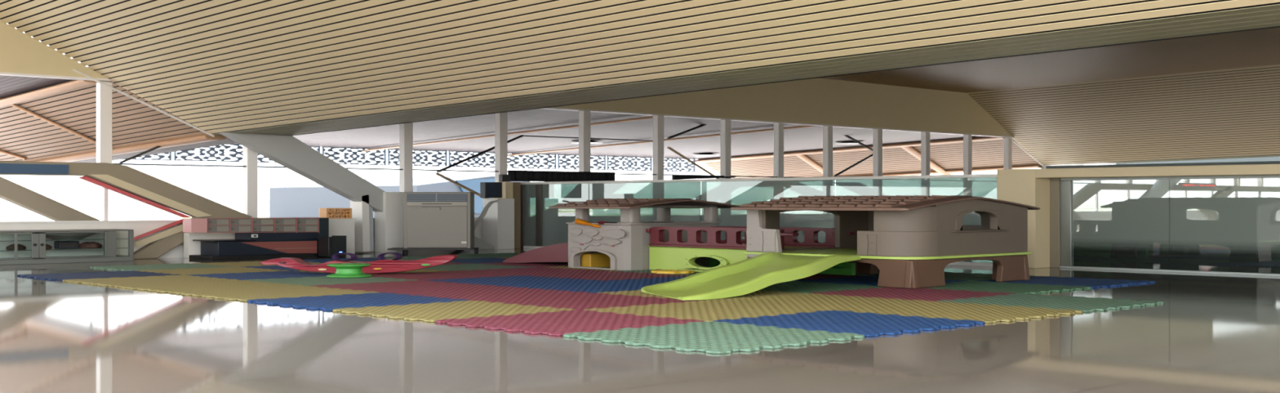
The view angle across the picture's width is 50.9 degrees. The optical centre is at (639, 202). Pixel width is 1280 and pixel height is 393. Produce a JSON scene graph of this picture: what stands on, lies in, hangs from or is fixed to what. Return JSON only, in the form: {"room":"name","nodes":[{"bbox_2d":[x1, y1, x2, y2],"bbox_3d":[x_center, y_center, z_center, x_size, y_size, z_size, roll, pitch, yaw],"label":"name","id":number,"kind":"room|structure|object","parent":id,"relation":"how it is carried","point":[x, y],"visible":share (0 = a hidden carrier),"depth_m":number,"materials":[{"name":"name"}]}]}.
{"room":"airport terminal","nodes":[
{"label":"airport terminal","id":0,"kind":"room"},
{"bbox_2d":[0,21,1044,257],"bbox_3d":[-18.743,-1.965,34.084,140.000,7.130,0.620,0,0,-44],"label":"wall","id":1,"kind":"structure","parent":0,"point":[818,101],"depth_m":56.36,"materials":[{"name":"white paint"}]},
{"bbox_2d":[96,81,111,220],"bbox_3d":[-14.980,-1.420,37.555,0.340,3.871,0.300,0,0,-44],"label":"column","id":2,"kind":"structure","parent":1,"relation":"on","point":[104,93],"depth_m":37.46,"materials":[{"name":"white paint"}]},
{"bbox_2d":[243,146,257,217],"bbox_3d":[-11.783,-0.738,40.611,0.340,2.505,0.300,0,0,-44],"label":"column","id":3,"kind":"structure","parent":1,"relation":"on","point":[250,157],"depth_m":40.48,"materials":[{"name":"white paint"}]},
{"bbox_2d":[399,122,413,191],"bbox_3d":[-7.744,-1.438,44.472,0.340,3.905,0.300,0,0,-44],"label":"column","id":4,"kind":"structure","parent":1,"relation":"on","point":[406,130],"depth_m":44.37,"materials":[{"name":"white paint"}]},
{"bbox_2d":[494,111,507,182],"bbox_3d":[-4.879,-1.438,47.209,0.340,3.905,0.300,0,0,-44],"label":"column","id":5,"kind":"structure","parent":1,"relation":"on","point":[500,118],"depth_m":47.11,"materials":[{"name":"white paint"}]},
{"bbox_2d":[0,69,1049,180],"bbox_3d":[-20.895,-2.412,47.480,100.500,2.667,22.483,0,0,-44],"label":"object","id":6,"kind":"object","parent":1,"relation":"attached to","point":[42,119],"visible":0.7,"depth_m":61.04,"materials":[{"name":"white"}]},
{"bbox_2d":[119,145,161,163],"bbox_3d":[-15.220,-1.703,42.168,2.237,1.032,0.160,0,0,-44],"label":"rod","id":7,"kind":"object","parent":6,"relation":"attached to","point":[157,146],"visible":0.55,"depth_m":41.79,"materials":[{"name":"black"}]},
{"bbox_2d":[124,151,171,159],"bbox_3d":[-23.018,-2.364,60.789,3.720,0.860,0.100,0,0,-44],"label":"lattice panel","id":8,"kind":"object","parent":6,"relation":"attached to","point":[169,156],"visible":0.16,"depth_m":61.58,"materials":[{"name":"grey metal"}]},
{"bbox_2d":[173,143,243,161],"bbox_3d":[-20.221,-2.364,63.463,3.720,0.860,0.100,0,0,-44],"label":"lattice panel","id":9,"kind":"object","parent":6,"relation":"attached to","point":[211,148],"visible":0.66,"depth_m":63.49,"materials":[{"name":"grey metal"}]},
{"bbox_2d":[257,146,319,162],"bbox_3d":[-17.423,-2.364,66.137,3.720,0.860,0.100,0,0,-44],"label":"lattice panel","id":10,"kind":"object","parent":6,"relation":"attached to","point":[318,148],"visible":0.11,"depth_m":65.36,"materials":[{"name":"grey metal"}]},
{"bbox_2d":[321,146,386,164],"bbox_3d":[-14.625,-2.364,68.811,3.720,0.860,0.100,0,0,-44],"label":"lattice panel","id":11,"kind":"object","parent":6,"relation":"attached to","point":[353,153],"visible":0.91,"depth_m":68.80,"materials":[{"name":"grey metal"}]},
{"bbox_2d":[387,148,447,166],"bbox_3d":[-11.828,-2.364,71.484,3.720,0.860,0.100,0,0,-44],"label":"lattice panel","id":12,"kind":"object","parent":6,"relation":"attached to","point":[395,151],"visible":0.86,"depth_m":71.75,"materials":[{"name":"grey metal"}]},
{"bbox_2d":[435,172,488,198],"bbox_3d":[-6.257,-0.492,48.590,2.676,1.194,0.200,0,0,27],"label":"rod","id":13,"kind":"object","parent":6,"relation":"attached to","point":[436,173],"visible":0.65,"depth_m":48.68,"materials":[{"name":"beige"}]},
{"bbox_2d":[448,151,494,167],"bbox_3d":[-9.030,-2.364,74.158,3.720,0.860,0.100,0,0,-44],"label":"lattice panel","id":14,"kind":"object","parent":6,"relation":"attached to","point":[476,162],"visible":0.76,"depth_m":73.94,"materials":[{"name":"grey metal"}]},
{"bbox_2d":[436,134,524,172],"bbox_3d":[-6.192,-1.960,52.940,0.180,1.716,6.946,0,0,22],"label":"rod","id":15,"kind":"object","parent":6,"relation":"attached to","point":[521,135],"visible":0.85,"depth_m":52.16,"materials":[{"name":"black"}]},
{"bbox_2d":[507,152,556,168],"bbox_3d":[-6.232,-2.364,76.832,3.720,0.860,0.100,0,0,-44],"label":"lattice panel","id":16,"kind":"object","parent":6,"relation":"attached to","point":[549,156],"visible":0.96,"depth_m":76.94,"materials":[{"name":"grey metal"}]},
{"bbox_2d":[557,154,605,169],"bbox_3d":[-3.434,-2.364,79.506,3.720,0.860,0.100,0,0,-44],"label":"lattice panel","id":17,"kind":"object","parent":6,"relation":"attached to","point":[562,161],"visible":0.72,"depth_m":79.11,"materials":[{"name":"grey metal"}]},
{"bbox_2d":[571,140,602,143],"bbox_3d":[-2.670,-3.099,67.653,1.640,0.232,1.640,0,0,-44],"label":"recessed light","id":18,"kind":"object","parent":6,"relation":"attached to","point":[591,141],"visible":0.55,"depth_m":67.30,"materials":[{"name":"grey"}]},
{"bbox_2d":[573,142,600,143],"bbox_3d":[-2.670,-2.987,67.653,1.560,0.008,1.560,0,0,-44],"label":"diffuser","id":19,"kind":"object","parent":18,"relation":"attached to","point":[573,142],"depth_m":67.24,"materials":[{"name":"white plastic"}]},
{"bbox_2d":[524,135,653,141],"bbox_3d":[-2.115,-2.825,59.465,7.769,0.082,0.120,0,0,-44],"label":"recessed light","id":20,"kind":"object","parent":6,"relation":"attached to","point":[524,135],"visible":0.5,"depth_m":59.58,"materials":[{"name":"black"}]},
{"bbox_2d":[606,155,652,171],"bbox_3d":[-0.637,-2.364,82.180,3.720,0.860,0.100,0,0,-44],"label":"lattice panel","id":21,"kind":"object","parent":6,"relation":"attached to","point":[608,164],"visible":1,"depth_m":82.12,"materials":[{"name":"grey metal"}]},
{"bbox_2d":[652,157,695,172],"bbox_3d":[2.161,-2.364,84.854,3.720,0.860,0.100,0,0,-44],"label":"lattice panel","id":22,"kind":"object","parent":6,"relation":"attached to","point":[682,160],"visible":0.77,"depth_m":85.04,"materials":[{"name":"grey metal"}]},
{"bbox_2d":[666,124,706,138],"bbox_3d":[2.469,-3.279,59.074,3.462,1.116,0.200,0,0,-44],"label":"rod","id":23,"kind":"object","parent":6,"relation":"attached to","point":[701,125],"visible":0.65,"depth_m":58.55,"materials":[{"name":"black metal"}]},
{"bbox_2d":[666,146,719,178],"bbox_3d":[2.500,-1.634,59.103,3.552,1.533,0.180,0,0,-44],"label":"rod","id":24,"kind":"object","parent":6,"relation":"attached to","point":[668,147],"visible":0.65,"depth_m":58.75,"materials":[{"name":"beige metal"}]},
{"bbox_2d":[693,152,718,155],"bbox_3d":[3.954,-2.934,80.555,1.640,0.232,1.640,0,0,-44],"label":"recessed light","id":25,"kind":"object","parent":6,"relation":"attached to","point":[704,153],"visible":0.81,"depth_m":80.12,"materials":[{"name":"grey plastic"}]},
{"bbox_2d":[697,154,715,155],"bbox_3d":[3.954,-2.822,80.555,1.560,0.008,1.560,0,0,-44],"label":"diffuser","id":26,"kind":"object","parent":25,"relation":"attached to","point":[697,154],"depth_m":79.97,"materials":[{"name":"white plastic"}]},
{"bbox_2d":[835,141,865,144],"bbox_3d":[11.423,-3.303,73.040,1.640,0.232,1.640,0,0,-44],"label":"recessed light","id":27,"kind":"object","parent":6,"relation":"attached to","point":[844,142],"visible":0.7,"depth_m":72.70,"materials":[{"name":"grey"}]},
{"bbox_2d":[836,142,864,144],"bbox_3d":[11.423,-3.191,73.040,1.560,0.008,1.560,0,0,-44],"label":"diffuser","id":28,"kind":"object","parent":27,"relation":"attached to","point":[837,143],"depth_m":72.70,"materials":[{"name":"white plastic"}]},
{"bbox_2d":[834,153,872,176],"bbox_3d":[10.974,-1.915,68.585,3.260,1.241,0.200,0,0,-44],"label":"rod","id":29,"kind":"object","parent":6,"relation":"attached to","point":[870,155],"visible":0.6,"depth_m":68.42,"materials":[{"name":"black metal"}]},
{"bbox_2d":[843,134,872,151],"bbox_3d":[10.884,-3.202,68.500,3.838,1.236,0.200,0,0,-44],"label":"rod","id":30,"kind":"object","parent":6,"relation":"attached to","point":[846,135],"visible":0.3,"depth_m":68.72,"materials":[{"name":"black metal"}]},
{"bbox_2d":[578,110,590,171],"bbox_3d":[-2.058,-1.438,49.906,0.340,3.905,0.300,0,0,-44],"label":"column","id":31,"kind":"structure","parent":1,"relation":"on","point":[584,116],"depth_m":49.77,"materials":[{"name":"white paint"}]},
{"bbox_2d":[653,115,663,179],"bbox_3d":[0.718,-1.438,52.559,0.340,3.905,0.300,0,0,-44],"label":"column","id":32,"kind":"structure","parent":1,"relation":"on","point":[658,120],"depth_m":52.44,"materials":[{"name":"white paint"}]},
{"bbox_2d":[720,119,730,178],"bbox_3d":[3.521,-1.438,55.238,0.340,3.905,0.300,0,0,-44],"label":"column","id":33,"kind":"structure","parent":1,"relation":"on","point":[725,124],"depth_m":55.12,"materials":[{"name":"white paint"}]},
{"bbox_2d":[671,174,735,179],"bbox_3d":[2.588,-0.991,54.021,3.578,0.202,0.130,0,0,-44],"label":"roll","id":34,"kind":"object","parent":33,"relation":"attached to","point":[673,176],"visible":1,"depth_m":53.53,"materials":[{"name":"black"}]},
{"bbox_2d":[773,122,783,177],"bbox_3d":[5.941,-1.438,57.551,0.340,3.905,0.300,0,0,-44],"label":"column","id":35,"kind":"structure","parent":1,"relation":"on","point":[778,126],"depth_m":57.41,"materials":[{"name":"white paint"}]},
{"bbox_2d":[822,125,832,177],"bbox_3d":[8.373,-1.438,59.875,0.340,3.905,0.300,0,0,-44],"label":"column","id":36,"kind":"structure","parent":1,"relation":"on","point":[827,130],"depth_m":59.75,"materials":[{"name":"white paint"}]},
{"bbox_2d":[872,128,882,176],"bbox_3d":[11.046,-1.438,62.429,0.340,3.905,0.300,0,0,-44],"label":"column","id":37,"kind":"structure","parent":1,"relation":"on","point":[877,133],"depth_m":62.32,"materials":[{"name":"white paint"}]},
{"bbox_2d":[920,132,929,175],"bbox_3d":[13.839,-1.438,65.099,0.340,3.905,0.300,0,0,-44],"label":"column","id":38,"kind":"structure","parent":1,"relation":"on","point":[925,136],"depth_m":64.98,"materials":[{"name":"white paint"}]},
{"bbox_2d":[963,134,972,174],"bbox_3d":[16.497,-1.438,67.639,0.340,3.905,0.300,0,0,-44],"label":"column","id":39,"kind":"structure","parent":1,"relation":"on","point":[967,139],"depth_m":67.53,"materials":[{"name":"white paint"}]},
{"bbox_2d":[1003,137,1012,168],"bbox_3d":[19.234,-1.438,70.255,0.340,3.905,0.300,0,0,-44],"label":"column","id":40,"kind":"structure","parent":1,"relation":"on","point":[1007,142],"depth_m":70.14,"materials":[{"name":"white paint"}]},
{"bbox_3d":[-2.510,0.306,49.079,5.378,2.079,0.330,0,0,-44],"label":"beam","id":41,"kind":"structure","parent":1,"relation":"attached to","visible":0},
{"bbox_2d":[507,169,614,181],"bbox_3d":[-2.789,-0.935,48.903,5.056,0.390,0.276,0,0,-44],"label":"curtain","id":42,"kind":"object","parent":41,"relation":"on","point":[515,175],"visible":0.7,"depth_m":48.58,"materials":[{"name":"black fabric"}]},
{"bbox_2d":[0,0,1279,165],"bbox_3d":[5.062,-4.447,13.483,109.950,4.879,62.500,0,0,-44],"label":"ceiling","id":43,"kind":"structure","parent":0,"point":[1072,82],"depth_m":30.06,"materials":[{"name":"beige wood"}]},
{"bbox_2d":[0,248,1279,392],"bbox_3d":[16.271,1.660,42.317,78.000,0.120,36.700,0,0,-44],"label":"floor","id":44,"kind":"structure","parent":0,"point":[1210,332],"depth_m":14.40,"materials":[{"name":"tile"}]},
{"bbox_2d":[0,228,133,265],"bbox_3d":[-15.807,1.170,35.541,4.388,0.860,1.370,0,0,-44],"label":"display cabinet","id":45,"kind":"object","parent":44,"relation":"on","point":[35,241],"visible":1,"depth_m":35.81,"materials":[{"name":"grey"}]},
{"bbox_2d":[5,244,26,249],"bbox_3d":[-16.287,1.161,35.062,0.465,0.151,0.515,0,0,-44],"label":"bag","id":46,"kind":"object","parent":45,"relation":"on","point":[20,246],"visible":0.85,"depth_m":34.91,"materials":[{"name":"brown leather"}]},
{"bbox_2d":[45,244,52,248],"bbox_3d":[-15.793,1.166,35.534,0.413,0.140,0.515,0,0,-44],"label":"pouch","id":47,"kind":"object","parent":45,"relation":"on","point":[47,246],"visible":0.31,"depth_m":35.41,"materials":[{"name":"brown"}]},
{"bbox_2d":[0,246,120,250],"bbox_3d":[-15.852,1.244,35.588,4.288,0.012,1.080,0,0,-44],"label":"glass shelf","id":48,"kind":"object","parent":45,"relation":"attached to","point":[2,248],"depth_m":35.90,"materials":[{"name":"glass"}]},
{"bbox_2d":[0,237,121,240],"bbox_3d":[-15.852,0.994,35.588,4.288,0.012,1.080,0,0,-44],"label":"glass shelf","id":49,"kind":"object","parent":45,"relation":"attached to","point":[1,238],"depth_m":35.82,"materials":[{"name":"glass"}]},
{"bbox_2d":[53,240,79,248],"bbox_3d":[-15.336,1.137,35.949,0.523,0.200,0.430,0,0,-44],"label":"box","id":50,"kind":"object","parent":45,"relation":"on","point":[57,244],"visible":1,"depth_m":35.79,"materials":[{"name":"black"}]},
{"bbox_2d":[45,232,95,239],"bbox_3d":[-15.364,0.910,36.013,1.500,0.151,1.000,0,0,-44],"label":"bowl","id":51,"kind":"object","parent":45,"relation":"on","point":[73,235],"visible":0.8,"depth_m":35.67,"materials":[{"name":"grey ceramic"}]},
{"bbox_2d":[79,241,102,248],"bbox_3d":[-14.904,1.150,36.383,0.620,0.173,0.515,0,0,-44],"label":"folded cloth","id":52,"kind":"object","parent":45,"relation":"on","point":[86,244],"visible":1,"depth_m":36.21,"materials":[{"name":"brown fabric"}]},
{"bbox_2d":[0,160,252,258],"bbox_3d":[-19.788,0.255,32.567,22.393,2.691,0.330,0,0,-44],"label":"staircase","id":53,"kind":"structure","parent":44,"relation":"on","point":[153,250],"depth_m":38.08,"materials":[{"name":"paint"}]},
{"bbox_2d":[0,163,68,173],"bbox_3d":[-19.087,-0.890,32.963,9.952,0.260,0.055,0,0,-44],"label":"trim","id":54,"kind":"structure","parent":53,"relation":"attached to","point":[24,168],"depth_m":35.75,"materials":[{"name":"blue paint"}]},
{"bbox_2d":[77,176,191,239],"bbox_3d":[-14.208,0.177,37.927,3.215,1.787,0.250,0,0,-44],"label":"trim","id":55,"kind":"structure","parent":53,"relation":"attached to","point":[85,178],"depth_m":37.99,"materials":[{"name":"red"}]},
{"bbox_2d":[90,174,211,247],"bbox_3d":[-13.789,0.251,38.034,3.605,2.038,0.046,0,0,-44],"label":"trim","id":56,"kind":"structure","parent":53,"relation":"attached to","point":[108,178],"depth_m":38.06,"materials":[{"name":"beige"}]},
{"bbox_2d":[183,232,235,257],"bbox_3d":[-12.313,1.240,39.170,1.918,0.721,0.350,0,0,-44],"label":"counter","id":57,"kind":"object","parent":44,"relation":"on","point":[190,246],"visible":0.44,"depth_m":38.57,"materials":[{"name":"paint"}]},
{"bbox_2d":[182,217,328,259],"bbox_3d":[-11.216,1.042,38.857,4.288,1.203,1.420,0,0,-44],"label":"counter","id":58,"kind":"object","parent":44,"relation":"on","point":[265,237],"depth_m":38.45,"materials":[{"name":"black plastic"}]},
{"bbox_2d":[192,238,256,241],"bbox_3d":[-11.833,1.081,38.261,1.291,0.035,1.330,0,0,-44],"label":"countertop","id":59,"kind":"structure","parent":58,"relation":"on","point":[227,239],"depth_m":38.10,"materials":[{"name":"black"}]},
{"bbox_2d":[318,235,346,256],"bbox_3d":[-9.005,1.283,39.361,0.590,0.630,0.645,0,0,-44],"label":"tower speaker","id":60,"kind":"object","parent":44,"relation":"on","point":[335,244],"visible":0.89,"depth_m":39.14},
{"bbox_2d":[332,235,346,253],"bbox_3d":[-8.776,1.232,39.190,0.451,0.528,0.050,0,0,-44],"label":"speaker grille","id":61,"kind":"object","parent":60,"relation":"attached to","point":[339,242],"depth_m":39.16,"materials":[{"name":"black plastic"}]},
{"bbox_2d":[328,217,356,254],"bbox_3d":[-9.460,1.047,41.420,1.007,1.106,1.040,0,0,-44],"label":"base cabinet","id":62,"kind":"object","parent":44,"relation":"on","point":[337,226],"visible":0.34,"depth_m":41.20,"materials":[{"name":"paint"}]},
{"bbox_2d":[319,208,351,217],"bbox_3d":[-9.365,0.335,41.304,0.879,0.314,0.460,0,0,-44],"label":"box","id":63,"kind":"object","parent":62,"relation":"on","point":[323,212],"visible":1,"depth_m":41.13,"materials":[{"name":"orange cardboard"}]},
{"bbox_2d":[219,132,494,249],"bbox_3d":[-8.565,-0.215,42.649,10.016,3.630,0.500,0,0,-44],"label":"beam","id":64,"kind":"structure","parent":44,"relation":"on","point":[288,151],"depth_m":41.04,"materials":[{"name":"metal"}]},
{"bbox_2d":[350,195,369,251],"bbox_3d":[-8.860,0.648,42.505,0.306,1.823,0.700,0,0,-44],"label":"column","id":65,"kind":"structure","parent":44,"relation":"on","point":[360,210],"depth_m":42.29,"materials":[{"name":"white paint"}]},
{"bbox_2d":[368,205,373,251],"bbox_3d":[-8.741,0.658,42.723,0.215,1.802,0.650,0,0,-44],"label":"column","id":66,"kind":"structure","parent":44,"relation":"on","point":[371,211],"depth_m":42.50,"materials":[{"name":"grey paint"}]},
{"bbox_2d":[374,191,403,252],"bbox_3d":[-8.039,0.635,43.048,0.679,1.929,0.650,0,0,-44],"label":"column","id":67,"kind":"structure","parent":44,"relation":"on","point":[388,223],"depth_m":42.79,"materials":[{"name":"white paint"}]},
{"bbox_2d":[386,191,479,253],"bbox_3d":[-6.456,0.640,42.023,2.702,1.920,1.050,0,0,0],"label":"air conditioner","id":68,"kind":"object","parent":44,"relation":"on","point":[433,220],"visible":0.95,"depth_m":41.56,"materials":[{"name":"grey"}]},
{"bbox_2d":[406,193,467,201],"bbox_3d":[-6.281,-0.145,41.614,1.872,0.250,0.070,0,0,0],"label":"grille","id":69,"kind":"object","parent":68,"relation":"attached to","point":[410,197],"depth_m":41.57,"materials":[{"name":"grey metal"}]},
{"bbox_2d":[407,247,466,248],"bbox_3d":[-6.286,1.406,41.593,1.842,0.014,0.050,0,0,0],"label":"vent","id":70,"kind":"object","parent":68,"relation":"attached to","point":[407,247],"depth_m":41.56,"materials":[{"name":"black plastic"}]},
{"bbox_2d":[482,198,514,248],"bbox_3d":[-4.866,0.734,46.219,0.726,1.732,0.850,0,0,-44],"label":"column","id":71,"kind":"structure","parent":44,"relation":"on","point":[498,223],"depth_m":45.92,"materials":[{"name":"white paint"}]},
{"bbox_2d":[474,200,498,229],"bbox_3d":[-5.210,0.430,44.616,0.296,1.004,1.920,0,0,21],"label":"hose","id":72,"kind":"object","parent":71,"relation":"attached to","point":[488,205],"visible":0.8,"depth_m":44.69,"materials":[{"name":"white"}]},
{"bbox_2d":[480,182,502,197],"bbox_3d":[-4.998,-0.414,45.208,0.707,0.525,0.330,0,0,-44],"label":"wall speaker","id":73,"kind":"object","parent":71,"relation":"attached to","point":[487,189],"visible":1,"depth_m":45.03,"materials":[{"name":"black plastic"}]},
{"bbox_2d":[486,182,498,196],"bbox_3d":[-4.941,-0.413,45.068,0.489,0.459,0.050,0,0,-44],"label":"speaker grille","id":74,"kind":"object","parent":73,"relation":"attached to","point":[492,188],"depth_m":45.03,"materials":[{"name":"fabric"}]},
{"bbox_2d":[491,182,513,198],"bbox_3d":[-4.753,-0.416,46.362,0.325,0.568,0.800,0,0,-44],"label":"column","id":75,"kind":"structure","parent":71,"relation":"on","point":[507,187],"depth_m":46.06,"materials":[{"name":"beige paint"}]},
{"bbox_2d":[498,174,510,181],"bbox_3d":[-4.613,-0.826,45.804,0.361,0.246,0.200,0,0,-44],"label":"junction box","id":76,"kind":"object","parent":75,"relation":"on","point":[501,177],"visible":1,"depth_m":45.70,"materials":[{"name":"black plastic"}]},
{"bbox_2d":[513,182,520,248],"bbox_3d":[-4.527,0.450,46.751,0.442,2.300,0.650,0,0,-44],"label":"column","id":77,"kind":"structure","parent":44,"relation":"on","point":[517,185],"depth_m":46.56,"materials":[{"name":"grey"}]},
{"bbox_2d":[520,181,589,248],"bbox_3d":[-3.087,0.450,45.811,0.200,2.300,4.100,0,0,-44],"label":"window","id":78,"kind":"structure","parent":44,"relation":"on","point":[555,228],"depth_m":45.86,"materials":[{"name":"clear glass"}]},
{"bbox_2d":[17,253,1164,353],"bbox_3d":[-1.622,1.586,27.988,15.716,0.026,23.534,0,0,-44],"label":"play mat","id":79,"kind":"object","parent":44,"relation":"on","point":[710,337],"depth_m":21.60,"materials":[{"name":"multicoloured rubber"}]},
{"bbox_2d":[326,262,371,277],"bbox_3d":[-6.135,1.431,28.332,0.940,0.273,0.940,0,0,-44],"label":"stool","id":80,"kind":"object","parent":79,"relation":"on","point":[343,269],"visible":1,"depth_m":28.07,"materials":[{"name":"green plastic"}]},
{"bbox_2d":[259,252,457,273],"bbox_3d":[-6.193,1.336,29.655,4.330,0.464,0.688,0,0,0],"label":"seesaw rocker","id":81,"kind":"object","parent":79,"relation":"on","point":[384,264],"visible":0.95,"depth_m":29.39,"materials":[{"name":"red plastic"}]},
{"bbox_2d":[651,269,694,273],"bbox_3d":[0.733,1.543,29.873,0.896,0.050,0.896,0,0,-21],"label":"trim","id":82,"kind":"structure","parent":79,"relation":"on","point":[658,271],"depth_m":29.57,"materials":[{"name":"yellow plastic"}]},
{"bbox_2d":[502,195,1039,300],"bbox_3d":[0.038,0.715,28.947,9.444,1.707,13.640,0,0,-44],"label":"playhouse","id":83,"kind":"object","parent":79,"relation":"on","point":[908,241],"visible":1,"depth_m":26.73,"materials":[{"name":"brown plastic"}]},
{"bbox_2d":[587,178,701,222],"bbox_3d":[0.088,0.450,42.481,0.170,2.300,5.100,0,0,-44],"label":"window","id":84,"kind":"structure","parent":44,"relation":"on","point":[691,188],"depth_m":42.28,"materials":[{"name":"clear glass"}]},
{"bbox_2d":[699,176,835,243],"bbox_3d":[3.612,0.450,38.794,0.170,2.300,5.100,0,0,-44],"label":"window","id":85,"kind":"structure","parent":44,"relation":"on","point":[736,191],"depth_m":38.63,"materials":[{"name":"clear glass"}]},
{"bbox_2d":[1059,176,1169,271],"bbox_3d":[11.227,0.505,31.825,0.190,2.190,2.700,0,0,-44],"label":"window","id":86,"kind":"structure","parent":44,"relation":"on","point":[1118,223],"depth_m":31.78,"materials":[{"name":"clear glass"}]},
{"bbox_2d":[1168,174,1279,275],"bbox_3d":[13.093,0.505,29.873,0.190,2.190,2.700,0,0,-44],"label":"window","id":87,"kind":"structure","parent":44,"relation":"on","point":[1220,224],"depth_m":29.93,"materials":[{"name":"clear glass"}]},
{"bbox_2d":[996,168,1049,268],"bbox_3d":[9.502,0.395,33.116,0.900,2.410,1.050,0,0,-44],"label":"wall","id":88,"kind":"structure","parent":0,"point":[1021,186],"depth_m":32.67,"materials":[{"name":"beige paint"}]},
{"bbox_2d":[833,173,996,266],"bbox_3d":[7.136,0.450,35.107,0.170,2.300,5.100,0,0,-44],"label":"window","id":89,"kind":"structure","parent":88,"relation":"in","point":[984,185],"depth_m":34.70,"materials":[{"name":"clear glass"}]},
{"bbox_2d":[1049,177,1060,267],"bbox_3d":[10.197,0.505,32.881,0.220,2.190,0.250,0,0,-44],"label":"trim","id":90,"kind":"structure","parent":88,"relation":"attached to","point":[1055,183],"depth_m":32.79,"materials":[{"name":"brown"}]},
{"bbox_2d":[1035,164,1279,177],"bbox_3d":[24.323,-0.700,17.609,0.900,0.220,41.850,0,0,-44],"label":"beam","id":91,"kind":"structure","parent":88,"relation":"attached to","point":[1242,169],"depth_m":30.22,"materials":[{"name":"beige paint"}]},
{"bbox_2d":[1045,160,1279,168],"bbox_3d":[29.640,-0.860,22.864,13.950,0.080,42.100,0,0,-44],"label":"ceiling","id":92,"kind":"structure","parent":0,"point":[1259,162],"depth_m":31.04,"materials":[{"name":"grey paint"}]},
{"bbox_2d":[1115,156,1279,164],"bbox_3d":[50.012,-2.500,54.991,0.300,8.200,64.400,0,0,-44],"label":"wall","id":93,"kind":"structure","parent":0,"point":[1262,158],"depth_m":73.72,"materials":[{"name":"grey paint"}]},
{"label":"outside","id":94,"kind":"structure","parent":0,"visible":0},
{"bbox_2d":[0,204,269,221],"bbox_3d":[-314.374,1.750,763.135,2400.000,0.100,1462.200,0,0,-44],"label":"ground","id":95,"kind":"structure","parent":94,"point":[8,212],"depth_m":217.31,"materials":[{"name":"white"}]},
{"bbox_2d":[0,176,99,221],"bbox_3d":[-18.770,0.552,41.957,3.993,3.335,0.600,0,0,-44],"label":"beam","id":96,"kind":"structure","parent":95,"relation":"on","point":[14,193],"depth_m":41.68,"materials":[{"name":"paint"}]},
{"bbox_2d":[0,191,269,204],"bbox_3d":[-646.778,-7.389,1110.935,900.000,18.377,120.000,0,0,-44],"label":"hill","id":97,"kind":"structure","parent":95,"relation":"on","point":[62,198],"depth_m":1229.17,"materials":[{"name":"white"}]},
{"bbox_2d":[269,175,529,217],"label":"window","id":98,"kind":"structure","parent":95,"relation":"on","point":[303,200],"depth_m":98.67,"materials":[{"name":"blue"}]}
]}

